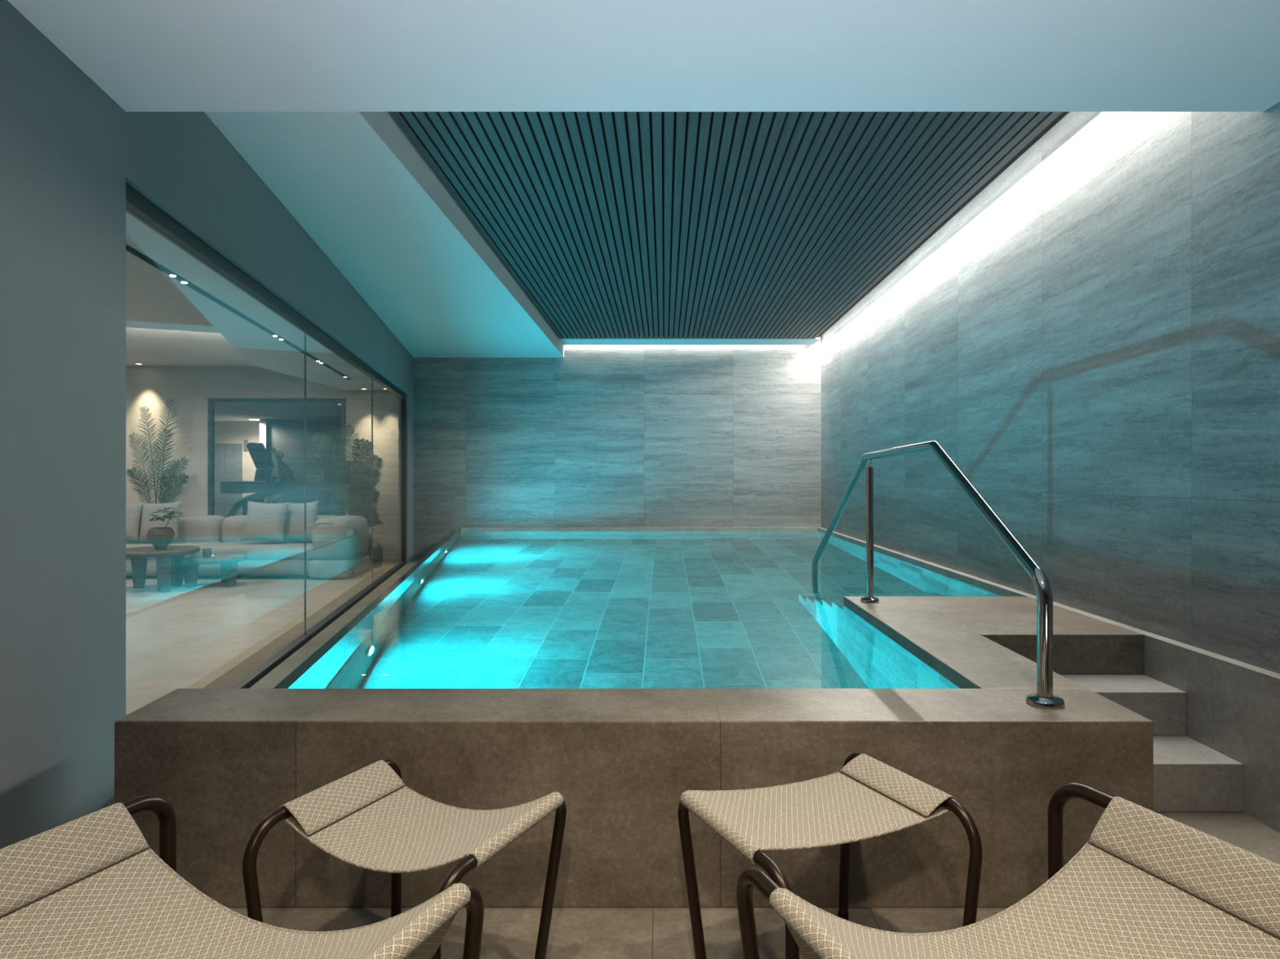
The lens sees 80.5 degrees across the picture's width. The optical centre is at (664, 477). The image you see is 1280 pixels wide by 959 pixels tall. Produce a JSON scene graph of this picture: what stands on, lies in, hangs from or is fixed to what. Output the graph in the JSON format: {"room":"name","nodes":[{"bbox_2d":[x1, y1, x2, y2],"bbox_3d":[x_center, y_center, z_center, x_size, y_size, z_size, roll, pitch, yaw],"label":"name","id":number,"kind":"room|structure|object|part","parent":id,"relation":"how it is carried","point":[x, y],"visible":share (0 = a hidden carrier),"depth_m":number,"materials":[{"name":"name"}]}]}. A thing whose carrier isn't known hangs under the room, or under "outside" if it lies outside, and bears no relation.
{"room":"indoor swimming pool","nodes":[
{"label":"indoor swimming pool","id":0,"kind":"room"},
{"bbox_2d":[125,330,253,365],"bbox_3d":[-6.750,-1.805,6.180,4.900,0.610,7.960,0,0,0],"label":"ceiling","id":1,"kind":"structure","parent":0,"point":[140,348],"depth_m":9.30,"materials":[{"name":"paint"}]},
{"bbox_2d":[0,0,413,848],"bbox_3d":[-2.177,-0.410,3.780,0.118,3.400,13.028,0,0,-11],"label":"wall","id":2,"kind":"structure","parent":0,"point":[69,152],"depth_m":2.35,"materials":[{"name":"paint"}]},
{"bbox_2d":[93,558,422,812],"bbox_3d":[-2.332,1.190,6.180,0.509,0.200,8.213,0,0,-11],"label":"trim ledge","id":3,"kind":"object","parent":2,"relation":"attached to","point":[277,674],"visible":0.14,"depth_m":5.07,"materials":[{"name":"beige stone"}]},
{"bbox_2d":[125,182,406,688],"bbox_3d":[-2.632,0.022,6.119,0.064,2.165,7.170,0,0,-11],"label":"window","id":4,"kind":"structure","parent":2,"relation":"in","point":[369,548],"depth_m":6.55,"materials":[{"name":"clear glass"}]},
{"bbox_3d":[-2.676,0.030,6.330,0.012,2.100,2.444,0,0,-11],"label":"pane","id":5,"kind":"part","parent":4,"relation":"part of","materials":[{"name":"clear glass"}]},
{"bbox_3d":[-3.116,0.030,8.565,0.012,2.100,2.108,0,0,-11],"label":"pane","id":6,"kind":"part","parent":4,"relation":"part of","materials":[{"name":"clear glass"}]},
{"bbox_2d":[125,211,333,386],"bbox_3d":[-3.113,-1.640,6.180,2.374,0.940,7.960,0,0,0],"label":"ceiling","id":7,"kind":"structure","parent":0,"point":[158,306],"depth_m":5.52,"materials":[{"name":"paint"}]},
{"bbox_2d":[125,244,332,369],"bbox_3d":[-3.107,-1.163,5.750,0.039,0.012,6.632,0,0,-11],"label":"recessed light","id":8,"kind":"object","parent":7,"relation":"in","point":[131,250],"visible":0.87,"depth_m":4.87,"materials":[{"name":"black"}]},
{"bbox_2d":[214,422,259,501],"bbox_3d":[-7.250,0.010,13.190,8.500,2.360,5.820,0,0,0],"label":"wall","id":9,"kind":"structure","parent":0,"point":[225,433],"depth_m":16.00,"materials":[{"name":"white paint"}]},
{"bbox_2d":[214,444,242,517],"bbox_3d":[-9.253,0.240,15.980,0.630,1.900,0.040,0,0,0],"label":"door","id":10,"kind":"structure","parent":9,"relation":"in","point":[228,457],"depth_m":15.96,"materials":[{"name":"grey"}]},
{"bbox_2d":[244,440,248,450],"bbox_3d":[-8.849,-0.675,15.975,0.080,0.230,0.049,0,0,0],"label":"wall phone","id":11,"kind":"object","parent":9,"relation":"attached to","point":[246,442],"visible":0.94,"depth_m":15.95,"materials":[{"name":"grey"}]},
{"bbox_2d":[259,418,284,502],"bbox_3d":[-8.056,0.010,15.575,0.128,2.360,0.850,0,0,0],"label":"pier","id":12,"kind":"object","parent":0,"point":[263,422],"visible":0.21,"depth_m":15.15,"materials":[{"name":"white paint"}]},
{"bbox_2d":[214,402,333,422],"bbox_3d":[-7.250,-1.240,13.190,8.500,0.140,5.820,0,0,0],"label":"ceiling","id":13,"kind":"structure","parent":0,"point":[224,411],"depth_m":13.50,"materials":[{"name":"paint"}]},
{"bbox_2d":[266,422,333,515],"bbox_3d":[-5.545,0.040,15.600,4.890,2.300,0.800,0,0,0],"label":"panel","id":14,"kind":"object","parent":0,"point":[288,437],"visible":0.14,"depth_m":15.20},
{"bbox_2d":[204,111,564,357],"bbox_3d":[-2.360,-1.860,6.410,2.026,0.500,7.500,0,0,0],"label":"ceiling","id":15,"kind":"structure","parent":0,"point":[357,185],"depth_m":4.96,"materials":[{"name":"paint"}]},
{"bbox_2d":[125,336,821,558],"bbox_3d":[-3.545,-0.410,10.220,11.310,3.400,0.120,0,0,0],"label":"wall","id":16,"kind":"structure","parent":0,"point":[592,436],"depth_m":10.16,"materials":[{"name":"stone"}]},
{"bbox_2d":[208,398,333,515],"bbox_3d":[-5.210,0.065,10.175,1.840,2.250,0.070,0,0,0],"label":"window","id":17,"kind":"structure","parent":16,"relation":"in","point":[211,402],"depth_m":10.14,"materials":[{"name":"black metal"}]},
{"bbox_2d":[114,596,1153,907],"bbox_3d":[0.251,0.932,3.179,3.613,0.516,2.189,0,0,0],"label":"surround","id":18,"kind":"object","parent":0,"point":[621,762],"visible":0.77,"depth_m":2.08,"materials":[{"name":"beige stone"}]},
{"bbox_2d":[272,531,457,688],"bbox_3d":[-2.040,0.992,6.253,0.053,0.532,7.838,0,0,-11],"label":"panel","id":19,"kind":"object","parent":18,"relation":"attached to","point":[288,681],"visible":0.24,"depth_m":3.54,"materials":[{"name":"grey stone"}]},
{"bbox_2d":[812,440,1064,709],"bbox_3d":[1.117,0.693,3.917,0.104,1.693,3.450,0,0,0],"label":"handrail","id":20,"kind":"object","parent":18,"relation":"attached to","point":[1044,698],"visible":0.98,"depth_m":2.64,"materials":[{"name":"silver metal"}]},
{"bbox_3d":[1.113,0.304,4.090,0.039,0.719,0.039,0,0,0],"label":"post","id":21,"kind":"part","parent":20,"relation":"part of","materials":[{"name":"silver metal"}]},
{"bbox_2d":[7,0,1279,111],"bbox_3d":[-0.245,-1.699,0.030,4.710,0.822,5.260,0,0,0],"label":"ceiling","id":22,"kind":"structure","parent":0,"point":[147,55],"depth_m":2.29,"materials":[{"name":"paint"}]},
{"bbox_2d":[559,337,819,345],"bbox_3d":[0.382,-1.939,6.410,3.457,0.342,7.500,0,0,0],"label":"ceiling","id":23,"kind":"structure","parent":0,"point":[568,341],"depth_m":9.84,"materials":[{"name":"paint"}]},
{"bbox_2d":[388,111,1069,338],"bbox_3d":[0.319,-1.785,6.155,3.332,0.034,6.990,0,0,0],"label":"ceiling slats","id":24,"kind":"structure","parent":23,"relation":"attached to","point":[613,224],"depth_m":4.78,"materials":[{"name":"black wood"}]},
{"bbox_2d":[125,577,1279,958],"bbox_3d":[-3.545,1.230,3.780,11.310,0.080,12.760,0,0,0],"label":"floor","id":25,"kind":"structure","parent":0,"point":[508,933],"depth_m":2.08,"materials":[{"name":"tile"}]},
{"bbox_2d":[125,397,190,503],"bbox_3d":[-6.639,0.071,9.879,0.944,2.238,0.352,0,0,0],"label":"potted palm","id":26,"kind":"object","parent":25,"relation":"on","point":[165,500],"visible":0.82,"depth_m":9.90,"materials":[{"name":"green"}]},
{"bbox_2d":[125,545,199,591],"bbox_3d":[-5.395,0.975,8.020,0.800,0.429,0.800,0,0,0],"label":"coffee table","id":27,"kind":"object","parent":25,"relation":"on","point":[169,562],"visible":0.88,"depth_m":8.01,"materials":[{"name":"brown wood"}]},
{"bbox_3d":[-5.660,1.002,8.140,0.149,0.373,0.083,0,0,-23],"label":"leg","id":28,"kind":"part","parent":27,"relation":"part of","materials":[{"name":"brown wood"}]},
{"bbox_2d":[146,527,174,550],"bbox_3d":[-5.300,0.644,7.950,0.246,0.229,0.246,0,0,0],"label":"plant pot","id":29,"kind":"object","parent":27,"relation":"on","point":[160,537],"depth_m":7.87,"materials":[{"name":"ceramic"}]},
{"bbox_3d":[-5.210,1.002,7.860,0.149,0.373,0.083,0,0,29],"label":"leg","id":30,"kind":"part","parent":27,"relation":"part of","materials":[{"name":"brown wood"}]},
{"bbox_2d":[146,506,187,550],"bbox_3d":[-5.244,0.534,7.969,0.322,0.450,0.415,0,0,31],"label":"plant","id":31,"kind":"object","parent":27,"relation":"on","point":[160,538],"visible":1,"depth_m":7.89,"materials":[{"name":"green plant"}]},
{"bbox_3d":[-5.360,1.002,8.300,0.083,0.373,0.149,0,0,10],"label":"leg","id":32,"kind":"part","parent":27,"relation":"part of","materials":[{"name":"brown wood"}]},
{"bbox_2d":[182,554,246,587],"bbox_3d":[-4.930,1.032,8.300,0.600,0.314,0.600,0,0,0],"label":"coffee table","id":33,"kind":"object","parent":25,"relation":"on","point":[228,562],"visible":0.98,"depth_m":8.19,"materials":[{"name":"brown wood"}]},
{"bbox_3d":[-5.140,1.058,8.200,0.148,0.263,0.083,0,0,-20],"label":"leg","id":34,"kind":"part","parent":33,"relation":"part of","materials":[{"name":"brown wood"}]},
{"bbox_2d":[202,548,213,557],"bbox_3d":[-5.006,0.830,8.285,0.102,0.089,0.086,0,0,-35],"label":"mug","id":35,"kind":"object","parent":33,"relation":"on","point":[206,553],"visible":1,"depth_m":8.25,"materials":[{"name":"ceramic"}]},
{"bbox_3d":[-4.930,1.058,8.520,0.083,0.263,0.148,0,0,4],"label":"leg","id":36,"kind":"part","parent":33,"relation":"part of","materials":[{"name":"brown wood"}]},
{"bbox_3d":[-4.740,1.058,8.240,0.148,0.263,0.083,0,0,20],"label":"leg","id":37,"kind":"part","parent":33,"relation":"part of","materials":[{"name":"brown wood"}]},
{"bbox_2d":[125,515,333,577],"bbox_3d":[-5.683,0.833,9.240,4.035,0.715,1.020,0,0,0],"label":"sofa","id":38,"kind":"object","parent":25,"relation":"on","point":[222,535],"visible":0.38,"depth_m":8.80,"materials":[{"name":"beige fabric"}]},
{"bbox_2d":[125,502,146,541],"bbox_3d":[-6.555,0.530,9.120,0.483,0.510,0.208,0,0,-17],"label":"cushion","id":39,"kind":"object","parent":38,"relation":"on","point":[133,510],"visible":0.38,"depth_m":9.10,"materials":[{"name":"fabric"}]},
{"bbox_2d":[137,500,182,542],"bbox_3d":[-6.127,0.535,9.180,0.488,0.496,0.207,0,0,-3],"label":"cushion","id":40,"kind":"object","parent":38,"relation":"on","point":[148,508],"visible":0.64,"depth_m":9.12,"materials":[{"name":"fabric"}]},
{"bbox_2d":[125,542,222,559],"bbox_3d":[-6.550,0.887,9.140,2.100,0.165,0.760,0,0,0],"label":"seat cushion","id":41,"kind":"object","parent":38,"relation":"on","point":[128,544],"depth_m":9.10,"materials":[{"name":"fabric"}]},
{"bbox_2d":[137,515,226,542],"bbox_3d":[-6.080,0.688,9.550,1.040,0.405,0.380,0,0,0],"label":"cushion","id":42,"kind":"object","parent":38,"relation":"on","point":[192,528],"depth_m":9.37,"materials":[{"name":"fabric"}]},
{"bbox_2d":[195,542,316,559],"bbox_3d":[-4.750,0.887,9.140,1.460,0.165,0.760,0,0,0],"label":"seat cushion","id":43,"kind":"object","parent":38,"relation":"on","point":[252,550],"depth_m":8.78,"materials":[{"name":"fabric"}]},
{"bbox_2d":[221,515,294,542],"bbox_3d":[-5.100,0.688,9.550,0.880,0.405,0.380,0,0,0],"label":"cushion","id":44,"kind":"object","parent":38,"relation":"on","point":[233,527],"depth_m":9.36,"materials":[{"name":"fabric"}]},
{"bbox_2d":[240,500,289,542],"bbox_3d":[-4.815,0.535,9.120,0.523,0.508,0.225,0,0,-5],"label":"cushion","id":45,"kind":"object","parent":38,"relation":"on","point":[264,522],"visible":1,"depth_m":9.05,"materials":[{"name":"fabric"}]},
{"bbox_2d":[284,500,319,541],"bbox_3d":[-4.456,0.535,9.265,0.467,0.505,0.184,0,0,8],"label":"cushion","id":46,"kind":"object","parent":38,"relation":"on","point":[295,517],"visible":0.87,"depth_m":9.20,"materials":[{"name":"fabric"}]},
{"bbox_2d":[293,515,333,542],"bbox_3d":[-4.365,0.688,9.550,0.550,0.405,0.380,0,0,0],"label":"cushion","id":47,"kind":"object","parent":38,"relation":"on","point":[318,517],"depth_m":9.38,"materials":[{"name":"fabric"}]},
{"bbox_3d":[-3.902,1.070,9.105,0.455,0.210,0.750,0,0,0],"label":"arm","id":48,"kind":"part","parent":38,"relation":"part of","materials":[{"name":"fabric"}]},
{"bbox_3d":[-3.893,0.735,9.105,0.455,0.520,0.730,0,0,0],"label":"arm","id":49,"kind":"part","parent":38,"relation":"part of","materials":[{"name":"fabric"}]},
{"bbox_2d":[0,795,484,958],"bbox_3d":[-0.850,0.925,1.108,0.822,0.529,0.877,0,0,19],"label":"sling chair","id":50,"kind":"object","parent":25,"relation":"on","point":[91,886],"visible":1,"depth_m":1.37,"materials":[{"name":"beige fabric"}]},
{"bbox_3d":[-1.071,0.978,1.627,0.032,0.416,0.032,0,0,0],"label":"leg","id":51,"kind":"part","parent":50,"relation":"part of","materials":[{"name":"brown metal"}]},
{"bbox_3d":[-0.364,1.007,1.379,0.063,0.361,0.031,0,0,-8],"label":"leg","id":52,"kind":"part","parent":50,"relation":"part of","materials":[{"name":"brown metal"}]},
{"bbox_2d":[186,571,396,688],"bbox_3d":[-2.931,1.183,6.420,0.329,0.013,7.647,0,0,-11],"label":"floor strip","id":53,"kind":"object","parent":25,"relation":"on","point":[223,677],"visible":0.14,"depth_m":5.10,"materials":[{"name":"beige stone"}]},
{"bbox_2d":[297,432,333,502],"bbox_3d":[-4.082,0.248,9.642,1.143,1.884,0.464,0,0,0],"label":"potted palm","id":54,"kind":"object","parent":25,"relation":"on","point":[326,451],"visible":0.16,"depth_m":9.54,"materials":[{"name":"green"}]},
{"bbox_2d":[242,760,566,958],"bbox_3d":[-0.565,0.962,1.690,0.563,0.457,0.469,0,0,25],"label":"footstool","id":55,"kind":"object","parent":25,"relation":"on","point":[367,818],"visible":0.98,"depth_m":1.72,"materials":[{"name":"beige fabric"}]},
{"bbox_3d":[-0.855,1.022,1.600,0.067,0.331,0.026,0,0,0],"label":"leg","id":56,"kind":"part","parent":55,"relation":"part of","materials":[{"name":"brown metal"}]},
{"bbox_3d":[-0.708,1.004,1.994,0.026,0.365,0.044,0,0,-17],"label":"leg","id":57,"kind":"part","parent":55,"relation":"part of","materials":[{"name":"brown metal"}]},
{"bbox_3d":[-0.422,1.021,1.381,0.026,0.330,0.035,0,0,-33],"label":"leg","id":58,"kind":"part","parent":55,"relation":"part of","materials":[{"name":"brown metal"}]},
{"bbox_3d":[-0.274,1.005,1.779,0.079,0.366,0.026,0,0,-10],"label":"leg","id":59,"kind":"part","parent":55,"relation":"part of","materials":[{"name":"brown metal"}]},
{"bbox_2d":[677,753,982,958],"bbox_3d":[0.366,0.961,1.708,0.607,0.458,0.484,0,0,-31],"label":"footstool","id":60,"kind":"object","parent":25,"relation":"on","point":[868,798],"visible":0.97,"depth_m":1.73,"materials":[{"name":"beige fabric"}]},
{"bbox_3d":[0.071,1.007,1.758,0.026,0.363,0.091,0,0,-44],"label":"leg","id":61,"kind":"part","parent":60,"relation":"part of","materials":[{"name":"brown metal"}]},
{"bbox_3d":[0.234,1.018,1.374,0.028,0.336,0.044,0,0,0],"label":"leg","id":62,"kind":"part","parent":60,"relation":"part of","materials":[{"name":"brown metal"}]},
{"bbox_3d":[0.489,1.004,2.043,0.026,0.367,0.048,0,0,42],"label":"leg","id":63,"kind":"part","parent":60,"relation":"part of","materials":[{"name":"brown metal"}]},
{"bbox_3d":[0.664,1.021,1.655,0.064,0.333,0.026,0,0,-13],"label":"leg","id":64,"kind":"part","parent":60,"relation":"part of","materials":[{"name":"brown metal"}]},
{"bbox_2d":[736,782,1279,958],"bbox_3d":[0.680,0.925,1.161,0.826,0.529,0.942,0,0,-21],"label":"sling chair","id":65,"kind":"object","parent":25,"relation":"on","point":[1145,883],"visible":1,"depth_m":1.36,"materials":[{"name":"beige fabric"}]},
{"bbox_3d":[0.178,1.014,1.439,0.075,0.348,0.031,0,0,22],"label":"leg","id":66,"kind":"part","parent":65,"relation":"part of","materials":[{"name":"brown metal"}]},
{"bbox_3d":[0.881,0.983,1.698,0.032,0.406,0.033,0,0,0],"label":"leg","id":67,"kind":"part","parent":65,"relation":"part of","materials":[{"name":"brown metal"}]},
{"bbox_2d":[1153,735,1243,812],"bbox_3d":[1.704,1.104,2.958,0.702,0.172,0.555,0,0,0],"label":"stair step","id":68,"kind":"structure","parent":25,"relation":"on","point":[1189,775],"depth_m":2.68,"materials":[{"name":"grey stone"}]},
{"bbox_2d":[1061,675,1186,735],"bbox_3d":[1.704,0.932,3.103,0.702,0.172,0.265,0,0,0],"label":"stair step","id":69,"kind":"structure","parent":68,"relation":"on","point":[1164,704],"depth_m":2.97,"materials":[{"name":"grey stone"}]},
{"bbox_2d":[821,102,1279,674],"bbox_3d":[2.170,-0.410,3.840,0.120,3.400,12.880,0,0,0],"label":"wall","id":70,"kind":"structure","parent":0,"point":[1092,339],"depth_m":3.65,"materials":[{"name":"stone"}]},
{"bbox_2d":[461,527,1279,833],"bbox_3d":[-0.305,0.932,3.780,4.830,0.515,12.760,0,0,0],"label":"trim","id":71,"kind":"structure","parent":70,"relation":"attached to","point":[1233,706],"depth_m":2.81,"materials":[{"name":"grey stone"}]},
{"bbox_3d":[-7.250,1.231,13.190,8.500,0.078,5.820,0,0,0],"label":"floor","id":72,"kind":"structure","parent":0,"visible":0},
{"bbox_2d":[219,442,288,515],"bbox_3d":[-6.882,0.315,12.143,1.530,1.750,0.714,0,0,0],"label":"treadmill","id":73,"kind":"object","parent":72,"relation":"on","point":[262,461],"visible":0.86,"depth_m":12.08,"materials":[{"name":"black"}]},
{"bbox_3d":[-6.708,0.068,12.055,0.738,0.014,0.090,0,0,0],"label":"arm trim","id":74,"kind":"part","parent":73,"relation":"part of","materials":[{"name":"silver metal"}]},
{"bbox_3d":[-6.627,0.125,12.055,0.899,0.273,0.070,0,0,0],"label":"handrail arm","id":75,"kind":"part","parent":73,"relation":"part of","materials":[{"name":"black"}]},
{"bbox_3d":[-6.627,0.125,12.395,0.899,0.273,0.070,0,0,0],"label":"handrail arm","id":76,"kind":"part","parent":73,"relation":"part of","materials":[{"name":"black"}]},
{"bbox_2d":[226,448,331,517],"bbox_3d":[-6.564,0.343,13.060,1.858,1.693,0.680,0,0,0],"label":"trainer","id":77,"kind":"object","parent":72,"relation":"on","point":[293,491],"visible":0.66,"depth_m":12.86,"materials":[{"name":"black metal"}]},
{"bbox_3d":[-0.362,1.890,6.260,4.935,0.060,7.800,0,0,0],"label":"floor","id":78,"kind":"structure","parent":0,"visible":0},
{"bbox_2d":[287,531,1002,688],"bbox_3d":[-0.353,1.296,6.254,4.830,1.147,7.700,0,0,0],"label":"pool water","id":79,"kind":"object","parent":78,"relation":"on","point":[486,610],"visible":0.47,"depth_m":3.83,"materials":[{"name":"teal liquid"}]}
]}

